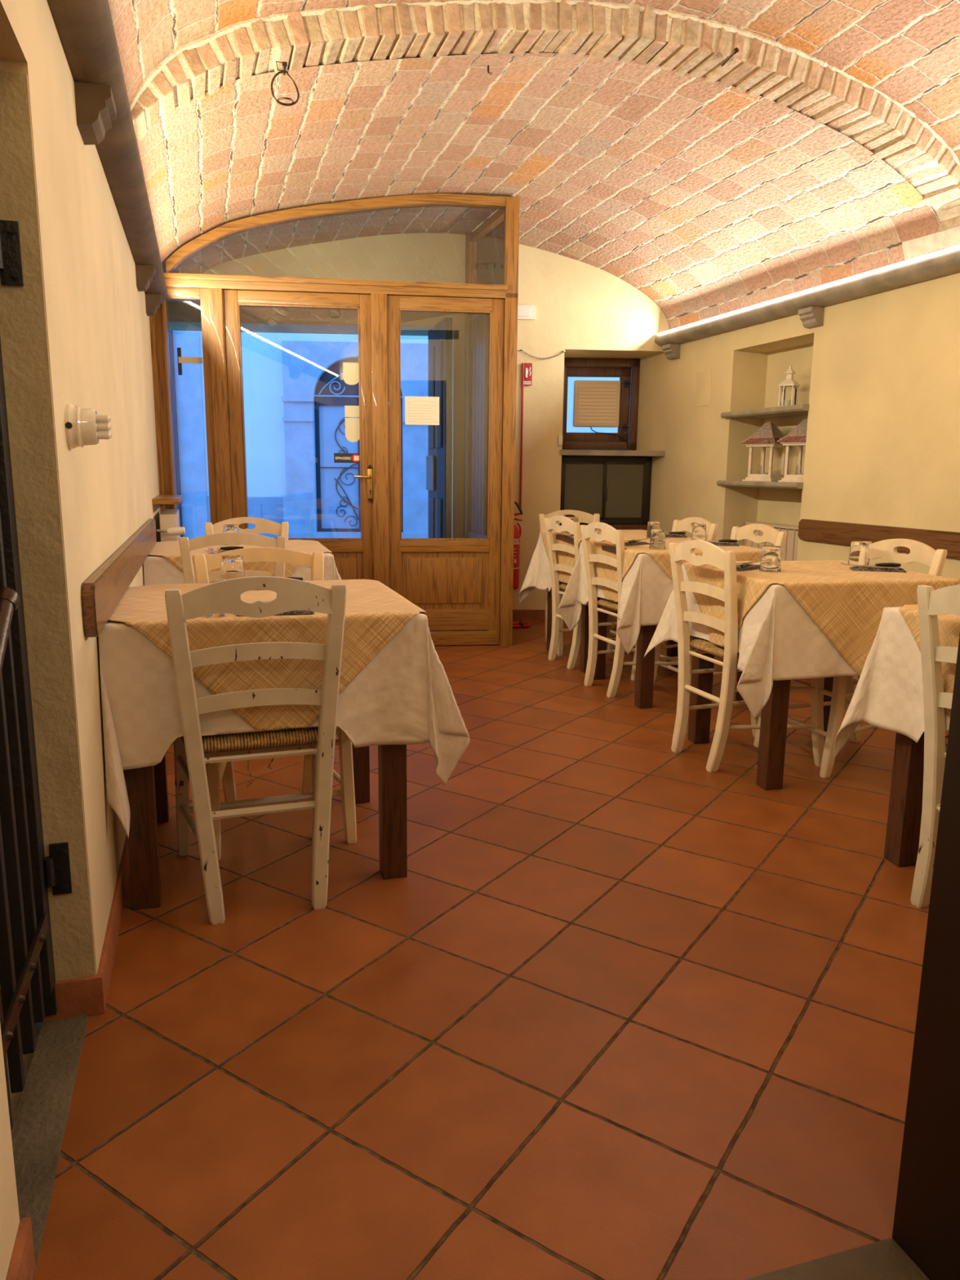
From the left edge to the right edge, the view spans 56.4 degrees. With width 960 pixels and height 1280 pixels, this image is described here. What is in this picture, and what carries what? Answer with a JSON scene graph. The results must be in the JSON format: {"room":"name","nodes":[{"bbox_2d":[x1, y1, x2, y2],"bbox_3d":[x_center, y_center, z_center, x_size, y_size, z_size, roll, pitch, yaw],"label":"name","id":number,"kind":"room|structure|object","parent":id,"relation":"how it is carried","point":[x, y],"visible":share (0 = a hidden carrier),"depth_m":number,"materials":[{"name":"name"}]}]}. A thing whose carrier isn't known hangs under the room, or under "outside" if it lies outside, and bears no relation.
{"room":"restaurant","nodes":[
{"label":"restaurant","id":0,"kind":"room"},
{"bbox_2d":[5,1022,41,1121],"bbox_3d":[-1.374,0.917,1.455,1.125,0.050,2.000,-3,11,-17],"label":"landing","id":1,"kind":"object","parent":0,"point":[15,1097],"depth_m":1.75,"materials":[{"name":"grey stone"}]},
{"bbox_2d":[0,0,160,1279],"bbox_3d":[-1.352,-1.011,2.580,0.485,3.300,9.200,-3,11,-17],"label":"wall","id":2,"kind":"structure","parent":0,"point":[98,326],"depth_m":2.09,"materials":[{"name":"paint"}]},
{"bbox_2d":[0,586,19,679],"bbox_3d":[-0.718,0.099,1.292,0.044,0.301,0.447,-3,11,-17],"label":"handrail","id":3,"kind":"object","parent":2,"relation":"attached to","point":[9,597],"visible":1,"depth_m":1.42,"materials":[{"name":"brown metal"}]},
{"bbox_2d":[5,1216,35,1279],"bbox_3d":[-0.256,1.125,0.008,0.014,0.085,2.755,-3,11,-17],"label":"baseboard","id":4,"kind":"structure","parent":2,"relation":"attached to","point":[22,1264],"depth_m":1.25,"materials":[{"name":"tile"}]},
{"bbox_2d":[0,219,71,1132],"bbox_3d":[-0.782,-0.040,1.410,0.086,1.800,0.698,-3,11,-17],"label":"iron gate","id":5,"kind":"object","parent":2,"relation":"attached to","point":[28,874],"visible":0.94,"depth_m":1.66,"materials":[{"name":"black"}]},
{"bbox_2d":[0,71,95,989],"bbox_3d":[-1.042,-0.090,1.686,0.483,1.830,0.004,-3,11,-17],"label":"reveal","id":6,"kind":"structure","parent":2,"relation":"attached to","point":[23,325],"depth_m":1.72,"materials":[{"name":"paint"}]},
{"bbox_2d":[0,835,129,1026],"bbox_3d":[-1.627,0.402,3.737,0.497,0.085,4.039,-3,11,-17],"label":"baseboard","id":7,"kind":"structure","parent":2,"relation":"attached to","point":[88,995],"depth_m":1.91,"materials":[{"name":"ceramic"}]},
{"bbox_2d":[64,403,111,448],"bbox_3d":[-0.819,-0.447,1.879,0.083,0.092,0.092,-3,11,-17],"label":"switch","id":8,"kind":"object","parent":2,"relation":"attached to","point":[83,426],"visible":1,"depth_m":1.85,"materials":[{"name":"white plastic"}]},
{"bbox_2d":[74,81,116,145],"bbox_3d":[-0.994,-1.359,2.325,0.085,0.100,0.150,-3,11,-17],"label":"corbel","id":9,"kind":"object","parent":2,"relation":"attached to","point":[95,108],"visible":1,"depth_m":2.26,"materials":[{"name":"brown stone"}]},
{"bbox_2d":[47,0,168,301],"bbox_3d":[-1.181,-1.578,2.965,0.114,0.087,4.830,-3,11,-17],"label":"crown molding","id":10,"kind":"structure","parent":2,"relation":"attached to","point":[85,28],"depth_m":2.52,"materials":[{"name":"paint"}]},
{"bbox_2d":[80,518,156,637],"bbox_3d":[-1.235,-0.302,3.195,0.028,0.120,2.660,-3,11,-17],"label":"board","id":11,"kind":"object","parent":2,"relation":"attached to","point":[102,592],"visible":1,"depth_m":2.34,"materials":[{"name":"brown wood"}]},
{"bbox_2d":[135,264,155,291],"bbox_3d":[-1.615,-1.748,4.336,0.085,0.100,0.130,-3,11,-17],"label":"corbel","id":12,"kind":"object","parent":2,"relation":"attached to","point":[144,274],"visible":1,"depth_m":4.28,"materials":[{"name":"paint"}]},
{"bbox_2d":[145,293,162,315],"bbox_3d":[-1.836,-1.886,5.050,0.085,0.100,0.130,-3,11,-17],"label":"corbel","id":13,"kind":"object","parent":2,"relation":"attached to","point":[153,301],"visible":1,"depth_m":4.99,"materials":[{"name":"paint"}]},
{"bbox_2d":[151,494,182,504],"bbox_3d":[-1.782,-0.806,5.126,0.137,0.028,0.800,-3,11,-17],"label":"wall ledge","id":14,"kind":"object","parent":2,"relation":"attached to","point":[160,499],"visible":1,"depth_m":4.77,"materials":[{"name":"brown wood"}]},
{"bbox_2d":[156,509,185,542],"bbox_3d":[-1.737,-0.376,5.106,0.147,0.700,0.781,-3,11,-17],"label":"radiator","id":15,"kind":"object","parent":2,"relation":"attached to","point":[170,529],"visible":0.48,"depth_m":4.82,"materials":[{"name":"white metal"}]},
{"bbox_2d":[167,232,669,609],"bbox_3d":[-0.511,-1.840,6.988,4.068,3.300,0.731,0,11,-4],"label":"wall","id":16,"kind":"structure","parent":0,"point":[583,309],"depth_m":6.59,"materials":[{"name":"beige paint"}]},
{"bbox_2d":[426,317,452,537],"bbox_3d":[-0.303,-1.145,6.424,0.076,2.130,0.620,-2,11,-14],"label":"door","id":17,"kind":"structure","parent":16,"relation":"in","point":[439,459],"depth_m":6.18,"materials":[{"name":"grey wood"}]},
{"bbox_2d":[512,501,522,589],"bbox_3d":[0.237,-0.726,6.790,0.159,0.681,0.147,6,12,27],"label":"fire extinguisher","id":18,"kind":"object","parent":16,"relation":"attached to","point":[517,533],"visible":0.43,"depth_m":6.76,"materials":[{"name":"red metal"}]},
{"bbox_2d":[513,538,519,568],"bbox_3d":[0.231,-0.659,6.806,0.146,0.224,0.147,0,11,-4],"label":"print","id":19,"kind":"object","parent":18,"relation":"attached to","point":[516,541],"depth_m":6.76,"materials":[{"name":"white"}]},
{"bbox_2d":[519,363,532,509],"bbox_3d":[0.343,-1.520,6.716,0.076,1.070,0.018,1,11,1],"label":"sign","id":20,"kind":"object","parent":16,"relation":"attached to","point":[526,368],"visible":1,"depth_m":6.65,"materials":[{"name":"red plastic"}]},
{"bbox_2d":[517,304,535,319],"bbox_3d":[0.282,-2.393,6.543,0.240,0.100,0.042,0,11,-4],"label":"emergency light","id":21,"kind":"object","parent":16,"relation":"attached to","point":[524,312],"visible":0.59,"depth_m":6.53,"materials":[{"name":"beige plastic"}]},
{"bbox_2d":[517,307,530,316],"bbox_3d":[0.276,-2.390,6.526,0.185,0.060,0.008,0,11,-4],"label":"diffuser","id":22,"kind":"object","parent":21,"relation":"attached to","point":[522,312],"depth_m":6.53,"materials":[{"name":"white"}]},
{"bbox_2d":[512,609,615,620],"bbox_3d":[0.662,-0.195,7.009,1.452,0.085,0.021,0,11,-4],"label":"baseboard","id":23,"kind":"structure","parent":16,"relation":"attached to","point":[517,615],"depth_m":6.98,"materials":[{"name":"ceramic"}]},
{"bbox_2d":[560,456,652,529],"bbox_3d":[0.977,-1.152,7.047,0.729,0.567,0.060,0,11,-4],"label":"upper cabinet","id":24,"kind":"object","parent":16,"relation":"attached to","point":[618,489],"visible":0.72,"depth_m":7.04,"materials":[{"name":"wood"}]},
{"bbox_2d":[560,449,665,457],"bbox_3d":[0.988,-1.466,7.041,0.808,0.040,0.516,0,11,-4],"label":"sill","id":25,"kind":"structure","parent":16,"relation":"attached to","point":[563,452],"depth_m":6.79,"materials":[{"name":"grey stone"}]},
{"bbox_2d":[33,620,948,1279],"bbox_3d":[0.846,0.531,3.557,4.185,0.050,9.200,-3,11,-17],"label":"floor","id":26,"kind":"structure","parent":0,"point":[623,1007],"depth_m":1.90,"materials":[{"name":"tile"}]},
{"bbox_2d":[11,1014,88,1279],"bbox_3d":[-0.779,0.883,1.582,0.090,0.043,0.705,-3,11,-17],"label":"threshold","id":27,"kind":"object","parent":26,"relation":"on","point":[39,1123],"visible":0.56,"depth_m":1.61,"materials":[{"name":"stone"}]},
{"bbox_2d":[178,532,285,583],"bbox_3d":[-1.083,-0.055,4.030,0.444,0.885,0.512,-2,11,-13],"label":"dining chair","id":28,"kind":"object","parent":26,"relation":"on","point":[186,545],"visible":0.21,"depth_m":3.72,"materials":[{"name":"beige paint"}]},
{"bbox_2d":[204,516,288,539],"bbox_3d":[-1.170,-0.166,4.586,0.444,0.894,0.510,-2,11,-16],"label":"dining chair","id":29,"kind":"object","parent":26,"relation":"on","point":[262,526],"visible":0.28,"depth_m":4.75,"materials":[{"name":"beige paint"}]},
{"bbox_2d":[164,576,346,924],"bbox_3d":[-0.619,0.242,2.470,0.444,0.894,0.510,-3,11,-19],"label":"dining chair","id":30,"kind":"object","parent":26,"relation":"on","point":[191,757],"visible":0.88,"depth_m":2.27,"materials":[{"name":"white paint"}]},
{"bbox_2d":[123,743,407,910],"bbox_3d":[-0.657,0.260,2.716,0.802,0.766,0.742,-3,11,-17],"label":"dining table","id":31,"kind":"object","parent":26,"relation":"on","point":[147,787],"visible":0.37,"depth_m":2.50,"materials":[{"name":"brown wood"}]},
{"bbox_2d":[97,586,470,839],"bbox_3d":[-0.589,0.136,2.693,0.936,0.524,0.910,-3,11,-17],"label":"tablecloth","id":32,"kind":"object","parent":31,"relation":"on","point":[404,695],"visible":0.51,"depth_m":2.30,"materials":[{"name":"white fabric"}]},
{"bbox_2d":[107,578,426,730],"bbox_3d":[-0.631,0.043,2.673,0.842,0.346,0.808,-3,11,-17],"label":"cloth","id":33,"kind":"object","parent":32,"relation":"on","point":[375,613],"visible":0.46,"depth_m":2.32,"materials":[{"name":"fabric"}]},
{"bbox_2d":[220,555,244,581],"bbox_3d":[-0.790,-0.219,2.859,0.081,0.096,0.081,-3,11,-17],"label":"drinking glass","id":34,"kind":"object","parent":33,"relation":"on","point":[232,566],"visible":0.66,"depth_m":2.83,"materials":[{"name":"white"}]},
{"bbox_2d":[236,609,314,616],"bbox_3d":[-0.540,-0.079,2.360,0.198,0.012,0.101,-3,11,-17],"label":"folded napkin","id":35,"kind":"object","parent":33,"relation":"on","point":[291,612],"visible":0.14,"depth_m":2.33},
{"bbox_2d":[193,546,356,860],"bbox_3d":[-0.672,0.166,2.889,0.444,0.885,0.512,-3,11,-19],"label":"dining chair","id":36,"kind":"object","parent":26,"relation":"on","point":[215,773],"visible":0.16,"depth_m":2.96,"materials":[{"name":"white wood"}]},
{"bbox_2d":[149,193,519,645],"bbox_3d":[-0.934,-1.419,6.081,2.220,2.803,1.051,-1,11,-7],"label":"door frame","id":37,"kind":"structure","parent":26,"relation":"on","point":[492,249],"depth_m":5.52,"materials":[{"name":"brown wood"}]},
{"bbox_2d":[177,347,202,374],"bbox_3d":[-1.763,-1.693,5.449,0.146,0.160,0.004,-1,11,-7],"label":"sticker","id":38,"kind":"object","parent":37,"relation":"attached to","point":[181,360],"visible":1,"depth_m":5.45,"materials":[{"name":"beige"}]},
{"bbox_2d":[223,289,373,580],"bbox_3d":[-1.111,-1.030,5.631,0.883,2.192,0.110,-1,11,-7],"label":"door","id":39,"kind":"structure","parent":37,"relation":"in","point":[353,557],"depth_m":5.56,"materials":[{"name":"brown wood"}]},
{"bbox_2d":[333,453,359,462],"bbox_3d":[-0.838,-1.151,5.667,0.169,0.060,0.004,-1,11,-7],"label":"sign","id":40,"kind":"object","parent":39,"relation":"attached to","point":[338,457],"visible":1,"depth_m":5.67,"materials":[{"name":"black"}]},
{"bbox_2d":[342,362,358,384],"bbox_3d":[-0.800,-1.657,5.575,0.102,0.133,0.001,-1,11,-7],"label":"sticker","id":41,"kind":"object","parent":39,"relation":"attached to","point":[350,370],"visible":1,"depth_m":5.57,"materials":[{"name":"beige"}]},
{"bbox_2d":[344,405,359,417],"bbox_3d":[-0.799,-1.433,5.618,0.096,0.070,0.001,-1,11,-7],"label":"sticker","id":42,"kind":"object","parent":39,"relation":"attached to","point":[349,411],"visible":1,"depth_m":5.62,"materials":[{"name":"beige"}]},
{"bbox_2d":[345,417,359,442],"bbox_3d":[-0.800,-1.321,5.639,0.096,0.149,0.001,-1,11,-7],"label":"sticker","id":43,"kind":"object","parent":39,"relation":"attached to","point":[352,424],"visible":1,"depth_m":5.64,"materials":[{"name":"beige"}]},
{"bbox_2d":[386,295,504,645],"bbox_3d":[-0.227,-1.046,5.764,0.733,2.192,0.056,-1,11,-7],"label":"door","id":44,"kind":"structure","parent":37,"relation":"in","point":[455,581],"depth_m":5.83,"materials":[{"name":"brown wood"}]},
{"bbox_2d":[404,395,439,425],"bbox_3d":[-0.366,-1.450,5.667,0.217,0.174,0.003,-1,11,-7],"label":"paper notice","id":45,"kind":"object","parent":44,"relation":"attached to","point":[424,411],"visible":1,"depth_m":5.67,"materials":[{"name":"beige"}]},
{"bbox_2d":[538,509,617,656],"bbox_3d":[0.653,-0.392,5.878,0.444,0.894,0.510,-2,11,-14],"label":"dining chair","id":46,"kind":"object","parent":26,"relation":"on","point":[584,517],"visible":0.2,"depth_m":6.01,"materials":[{"name":"beige paint"}]},
{"bbox_2d":[543,515,617,669],"bbox_3d":[0.695,-0.305,5.423,0.510,0.894,0.444,-3,11,-21],"label":"dining chair","id":47,"kind":"object","parent":26,"relation":"on","point":[568,525],"visible":0.56,"depth_m":5.41,"materials":[{"name":"beige paint"}]},
{"bbox_2d":[546,534,678,672],"bbox_3d":[0.822,-0.258,5.526,0.682,0.766,0.762,-2,11,-14],"label":"dining table","id":48,"kind":"object","parent":26,"relation":"on","point":[673,651],"visible":0.2,"depth_m":5.25,"materials":[{"name":"brown wood"}]},
{"bbox_2d":[519,532,588,631],"bbox_3d":[0.832,-0.394,5.528,0.996,0.511,0.990,-1,11,-11],"label":"tablecloth","id":49,"kind":"object","parent":48,"relation":"on","point":[538,575],"visible":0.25,"depth_m":5.60,"materials":[{"name":"white fabric"}]},
{"bbox_2d":[540,529,691,583],"bbox_3d":[0.824,-0.463,5.498,0.767,0.376,0.859,-3,11,-17],"label":"cloth","id":50,"kind":"object","parent":49,"relation":"on","point":[562,557],"visible":0.24,"depth_m":5.42,"materials":[{"name":"fabric"}]},
{"bbox_2d":[646,520,660,538],"bbox_3d":[0.989,-0.627,5.102,0.081,0.096,0.081,-3,11,-17],"label":"drinking glass","id":51,"kind":"object","parent":50,"relation":"on","point":[651,524],"visible":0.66,"depth_m":5.07,"materials":[{"name":"white"}]},
{"bbox_2d":[580,522,693,697],"bbox_3d":[0.841,-0.178,4.764,0.510,0.894,0.444,-3,11,-20],"label":"dining chair","id":52,"kind":"object","parent":26,"relation":"on","point":[609,533],"visible":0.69,"depth_m":4.69,"materials":[{"name":"beige paint"}]},
{"bbox_2d":[605,516,718,680],"bbox_3d":[1.026,-0.264,5.222,0.510,0.894,0.444,-3,11,-20],"label":"dining chair","id":53,"kind":"object","parent":26,"relation":"on","point":[686,524],"visible":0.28,"depth_m":5.22,"materials":[{"name":"beige paint"}]},
{"bbox_2d":[593,545,743,708],"bbox_3d":[1.016,-0.112,4.763,0.696,0.766,0.762,-2,11,-14],"label":"dining table","id":54,"kind":"object","parent":26,"relation":"on","point":[645,666],"visible":0.29,"depth_m":4.42,"materials":[{"name":"brown wood"}]},
{"bbox_2d":[576,543,673,654],"bbox_3d":[1.047,-0.256,4.740,0.980,0.484,0.932,-1,11,-10],"label":"tablecloth","id":55,"kind":"object","parent":54,"relation":"on","point":[646,588],"visible":0.3,"depth_m":4.28,"materials":[{"name":"white fabric"}]},
{"bbox_2d":[590,538,762,602],"bbox_3d":[1.017,-0.346,4.718,0.778,0.311,0.871,-3,11,-17],"label":"cloth","id":56,"kind":"object","parent":55,"relation":"on","point":[661,557],"visible":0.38,"depth_m":4.47,"materials":[{"name":"fabric"}]},
{"bbox_2d":[648,528,665,549],"bbox_3d":[0.879,-0.500,4.428,0.081,0.096,0.081,-3,11,-17],"label":"drinking glass","id":57,"kind":"object","parent":56,"relation":"on","point":[657,540],"visible":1,"depth_m":4.40,"materials":[{"name":"white"}]},
{"bbox_2d":[691,523,706,541],"bbox_3d":[1.201,-0.588,4.909,0.081,0.096,0.081,-3,11,-17],"label":"drinking glass","id":58,"kind":"object","parent":56,"relation":"on","point":[699,531],"visible":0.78,"depth_m":4.88,"materials":[{"name":"white"}]},
{"bbox_2d":[653,524,786,686],"bbox_3d":[1.204,-0.146,4.613,0.510,0.894,0.444,-3,11,-19],"label":"dining chair","id":59,"kind":"object","parent":26,"relation":"on","point":[771,535],"visible":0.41,"depth_m":4.65,"materials":[{"name":"beige paint"}]},
{"bbox_2d":[668,539,824,772],"bbox_3d":[1.074,0.041,3.623,0.510,0.894,0.444,-3,11,-19],"label":"dining chair","id":60,"kind":"object","parent":26,"relation":"on","point":[713,555],"visible":0.73,"depth_m":3.52,"materials":[{"name":"beige paint"}]},
{"bbox_2d":[687,635,833,790],"bbox_3d":[1.314,0.109,3.620,0.736,0.766,0.712,-2,11,-13],"label":"dining table","id":61,"kind":"object","parent":26,"relation":"on","point":[774,715],"visible":0.27,"depth_m":3.31,"materials":[{"name":"brown wood"}]},
{"bbox_2d":[644,564,959,719],"bbox_3d":[1.330,-0.047,3.636,1.033,0.477,0.966,-1,11,-9],"label":"tablecloth","id":62,"kind":"object","parent":61,"relation":"on","point":[778,640],"visible":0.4,"depth_m":3.17,"materials":[{"name":"white fabric"}]},
{"bbox_2d":[683,560,959,675],"bbox_3d":[1.315,-0.102,3.583,0.823,0.361,0.830,-3,11,-17],"label":"cloth","id":63,"kind":"object","parent":62,"relation":"on","point":[847,605],"visible":0.7,"depth_m":3.22,"materials":[{"name":"fabric"}]},
{"bbox_2d":[759,545,781,572],"bbox_3d":[1.125,-0.314,3.464,0.081,0.096,0.081,-3,11,-17],"label":"drinking glass","id":64,"kind":"object","parent":63,"relation":"on","point":[771,557],"visible":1,"depth_m":3.43,"materials":[{"name":"white"}]},
{"bbox_2d":[847,541,868,564],"bbox_3d":[1.579,-0.361,3.734,0.081,0.096,0.081,-3,11,-17],"label":"drinking glass","id":65,"kind":"object","parent":63,"relation":"on","point":[859,550],"visible":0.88,"depth_m":3.70,"materials":[{"name":"white"}]},
{"bbox_2d":[848,565,906,572],"bbox_3d":[1.575,-0.283,3.551,0.198,0.012,0.101,3,11,13],"label":"folded napkin","id":66,"kind":"object","parent":63,"relation":"on","point":[895,569],"visible":0.98,"depth_m":3.52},
{"bbox_2d":[744,1237,929,1279],"bbox_3d":[0.093,0.999,1.015,1.241,0.044,0.390,-3,11,-17],"label":"threshold","id":67,"kind":"object","parent":26,"relation":"on","point":[883,1260],"visible":1,"depth_m":1.32,"materials":[{"name":"stone"}]},
{"bbox_2d":[753,538,946,777],"bbox_3d":[1.492,0.041,3.647,0.510,0.894,0.444,-3,11,-20],"label":"dining chair","id":68,"kind":"object","parent":26,"relation":"on","point":[843,686],"visible":0.38,"depth_m":3.53,"materials":[{"name":"beige paint"}]},
{"bbox_2d":[884,732,924,866],"bbox_3d":[1.661,0.343,2.405,0.772,0.766,0.772,-2,11,-13],"label":"dining table","id":69,"kind":"object","parent":26,"relation":"on","point":[905,802],"visible":0.46,"depth_m":2.65,"materials":[{"name":"brown wood"}]},
{"bbox_2d":[834,606,950,757],"bbox_3d":[1.688,0.205,2.384,1.054,0.498,0.939,-1,11,-10],"label":"tablecloth","id":70,"kind":"object","parent":69,"relation":"on","point":[888,694],"visible":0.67,"depth_m":2.60,"materials":[{"name":"white fabric"}]},
{"bbox_2d":[898,604,959,719],"bbox_3d":[1.670,0.119,2.359,0.877,0.332,0.903,-3,11,-17],"label":"cloth","id":71,"kind":"object","parent":70,"relation":"on","point":[948,624],"visible":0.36,"depth_m":2.38,"materials":[{"name":"fabric"}]},
{"bbox_2d":[910,584,959,908],"bbox_3d":[1.448,0.294,2.312,0.510,0.894,0.444,-3,11,-21],"label":"dining chair","id":72,"kind":"object","parent":26,"relation":"on","point":[931,602],"visible":0.9,"depth_m":2.37,"materials":[{"name":"white paint"}]},
{"bbox_3d":[-1.172,-0.062,4.383,0.792,0.766,0.812,-2,11,-16],"label":"dining table","id":73,"kind":"object","parent":26,"relation":"on","visible":0},
{"bbox_2d":[143,551,341,585],"bbox_3d":[-1.108,-0.197,4.362,0.934,0.503,0.978,-3,11,-17],"label":"tablecloth","id":74,"kind":"object","parent":73,"relation":"on","point":[157,570],"visible":0.16,"depth_m":3.85,"materials":[{"name":"white fabric"}]},
{"bbox_2d":[148,539,332,582],"bbox_3d":[-1.157,-0.291,4.335,0.848,0.321,0.885,-3,11,-17],"label":"cloth","id":75,"kind":"object","parent":74,"relation":"on","point":[171,550],"visible":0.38,"depth_m":4.04,"materials":[{"name":"fabric"}]},
{"bbox_2d":[223,524,238,545],"bbox_3d":[-1.227,-0.520,4.417,0.081,0.096,0.081,-3,11,-17],"label":"drinking glass","id":76,"kind":"object","parent":75,"relation":"on","point":[228,528],"visible":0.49,"depth_m":4.38,"materials":[{"name":"white"}]},
{"bbox_2d":[108,0,959,329],"bbox_3d":[0.330,-2.161,3.970,3.635,0.767,6.193,-3,11,-17],"label":"ceiling","id":77,"kind":"structure","parent":0,"point":[709,200],"depth_m":4.34,"materials":[{"name":"brick"}]},
{"bbox_2d":[130,0,959,231],"bbox_3d":[0.446,-2.112,3.601,3.683,0.734,0.240,-2,11,-14],"label":"brick arch","id":78,"kind":"object","parent":77,"relation":"attached to","point":[614,45],"visible":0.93,"depth_m":3.47,"materials":[{"name":"brick"}]},
{"bbox_2d":[271,61,299,106],"bbox_3d":[-0.684,-1.968,3.185,0.083,0.141,0.094,4,11,17],"label":"ring","id":79,"kind":"object","parent":78,"relation":"hanging from","point":[283,71],"visible":1,"depth_m":3.16,"materials":[{"name":"brown"}]},
{"bbox_2d":[128,0,959,166],"bbox_3d":[0.476,-2.165,3.485,3.536,0.584,0.034,-2,11,-14],"label":"mortar","id":80,"kind":"object","parent":78,"relation":"attached to","point":[201,42],"visible":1,"depth_m":3.37,"materials":[{"name":"concrete"}]},
{"bbox_2d":[132,2,959,260],"bbox_3d":[0.409,-2.130,3.714,3.662,0.779,0.444,-2,11,-14],"label":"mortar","id":81,"kind":"object","parent":78,"relation":"attached to","point":[949,237],"visible":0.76,"depth_m":3.52,"materials":[{"name":"concrete"}]},
{"bbox_2d":[561,357,631,457],"bbox_3d":[0.795,-1.669,7.449,0.950,1.380,0.658,-3,11,-17],"label":"wall","id":82,"kind":"structure","parent":0,"point":[564,357],"depth_m":7.25,"materials":[{"name":"beige paint"}]},
{"bbox_2d":[562,357,639,449],"bbox_3d":[0.948,-1.901,7.230,0.640,0.710,0.080,1,11,0],"label":"window","id":83,"kind":"structure","parent":82,"relation":"in","point":[627,369],"depth_m":7.20,"materials":[{"name":"brown wood"}]},
{"bbox_2d":[573,380,629,447],"bbox_3d":[0.981,-1.814,7.204,0.458,0.521,0.079,1,11,0],"label":"fan","id":84,"kind":"object","parent":83,"relation":"attached to","point":[596,402],"visible":1,"depth_m":7.15,"materials":[{"name":"plastic"}]},
{"bbox_2d":[631,271,959,579],"bbox_3d":[2.371,-1.346,4.550,0.530,3.300,6.060,-3,11,-17],"label":"wall","id":85,"kind":"structure","parent":0,"point":[879,381],"depth_m":5.00,"materials":[{"name":"beige paint"}]},
{"bbox_2d":[662,343,680,359],"bbox_3d":[1.403,-2.115,6.582,0.085,0.100,0.120,-3,11,-17],"label":"corbel","id":86,"kind":"object","parent":85,"relation":"attached to","point":[672,351],"visible":1,"depth_m":6.54,"materials":[{"name":"grey stone"}]},
{"bbox_2d":[694,369,711,406],"bbox_3d":[1.560,-1.756,6.258,0.003,0.234,0.196,-3,11,-17],"label":"access cover","id":87,"kind":"object","parent":85,"relation":"attached to","point":[703,392],"visible":1,"depth_m":6.25,"materials":[{"name":"beige paint"}]},
{"bbox_2d":[716,480,803,488],"bbox_3d":[1.874,-0.991,5.705,0.304,0.036,0.870,-3,11,-17],"label":"niche shelf","id":88,"kind":"object","parent":85,"relation":"attached to","point":[729,483],"visible":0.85,"depth_m":5.58,"materials":[{"name":"grey stone"}]},
{"bbox_2d":[740,421,786,481],"bbox_3d":[1.850,-1.210,5.752,0.270,0.377,0.279,-9,14,-40],"label":"lantern","id":89,"kind":"object","parent":88,"relation":"on","point":[767,435],"visible":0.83,"depth_m":5.71,"materials":[{"name":"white wood"}]},
{"bbox_2d":[758,465,774,474],"bbox_3d":[1.847,-1.087,5.779,0.100,0.076,0.100,-3,11,-17],"label":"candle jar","id":90,"kind":"object","parent":89,"relation":"on","point":[762,469],"depth_m":5.74,"materials":[{"name":"beige glass"}]},
{"bbox_2d":[776,418,807,482],"bbox_3d":[1.962,-1.140,5.391,0.270,0.377,0.279,-9,14,-40],"label":"lantern","id":91,"kind":"object","parent":88,"relation":"on","point":[797,437],"visible":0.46,"depth_m":5.37,"materials":[{"name":"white wood"}]},
{"bbox_2d":[720,404,808,418],"bbox_3d":[1.879,-1.429,5.621,0.304,0.038,0.870,-3,11,-17],"label":"niche shelf","id":92,"kind":"object","parent":85,"relation":"attached to","point":[799,410],"visible":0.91,"depth_m":5.58,"materials":[{"name":"grey stone"}]},
{"bbox_2d":[777,364,799,406],"bbox_3d":[1.911,-1.566,5.541,0.128,0.262,0.111,-7,13,-36],"label":"metal lantern","id":93,"kind":"object","parent":92,"relation":"on","point":[789,381],"visible":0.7,"depth_m":5.53,"materials":[{"name":"beige"}]},
{"bbox_2d":[744,521,798,560],"bbox_3d":[1.960,-0.402,5.821,0.090,0.682,0.765,-3,11,-17],"label":"radiator","id":94,"kind":"object","parent":85,"relation":"attached to","point":[791,544],"visible":0.16,"depth_m":5.70,"materials":[{"name":"white metal"}]},
{"bbox_2d":[654,248,959,346],"bbox_3d":[2.115,-1.752,4.216,0.114,0.084,5.330,-3,11,-17],"label":"crown molding","id":95,"kind":"structure","parent":85,"relation":"attached to","point":[946,264],"depth_m":4.84,"materials":[{"name":"paint"}]},
{"bbox_2d":[657,244,959,335],"bbox_3d":[2.081,-1.782,4.158,0.014,0.016,5.250,-3,11,-17],"label":"led strip","id":96,"kind":"object","parent":95,"relation":"on","point":[955,247],"visible":1,"depth_m":4.82,"materials":[{"name":"plastic"}]},
{"bbox_2d":[798,306,824,328],"bbox_3d":[1.871,-1.823,5.069,0.085,0.100,0.120,-3,11,-17],"label":"corbel","id":97,"kind":"object","parent":85,"relation":"attached to","point":[812,317],"visible":1,"depth_m":5.03,"materials":[{"name":"paint"}]},
{"bbox_2d":[797,519,959,559],"bbox_3d":[2.258,-0.425,4.097,0.028,0.120,2.540,-3,11,-17],"label":"board","id":98,"kind":"object","parent":85,"relation":"attached to","point":[826,531],"visible":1,"depth_m":4.70,"materials":[{"name":"brown wood"}]},
{"bbox_3d":[1.475,-0.727,1.241,4.200,3.300,0.140,-3,11,-17],"label":"wall","id":99,"kind":"structure","parent":0,"visible":0},
{"bbox_2d":[892,634,959,1279],"bbox_3d":[0.712,-0.128,1.123,0.102,2.150,0.142,-3,11,-17],"label":"door frame","id":100,"kind":"structure","parent":99,"relation":"attached to","point":[926,1224],"depth_m":1.27,"materials":[{"name":"brown wood"}]},
{"label":"outside","id":101,"kind":"structure","parent":0,"visible":0},
{"bbox_3d":[-1.660,-0.944,9.735,8.500,0.090,5.600,-3,11,-17],"label":"ground","id":102,"kind":"structure","parent":101,"visible":0},
{"bbox_2d":[168,330,619,538],"bbox_3d":[-0.515,-3.329,10.809,11.802,4.400,0.410,0,11,-4],"label":"window view","id":103,"kind":"structure","parent":102,"relation":"on","point":[296,393],"depth_m":10.79,"materials":[{"name":"paint"}]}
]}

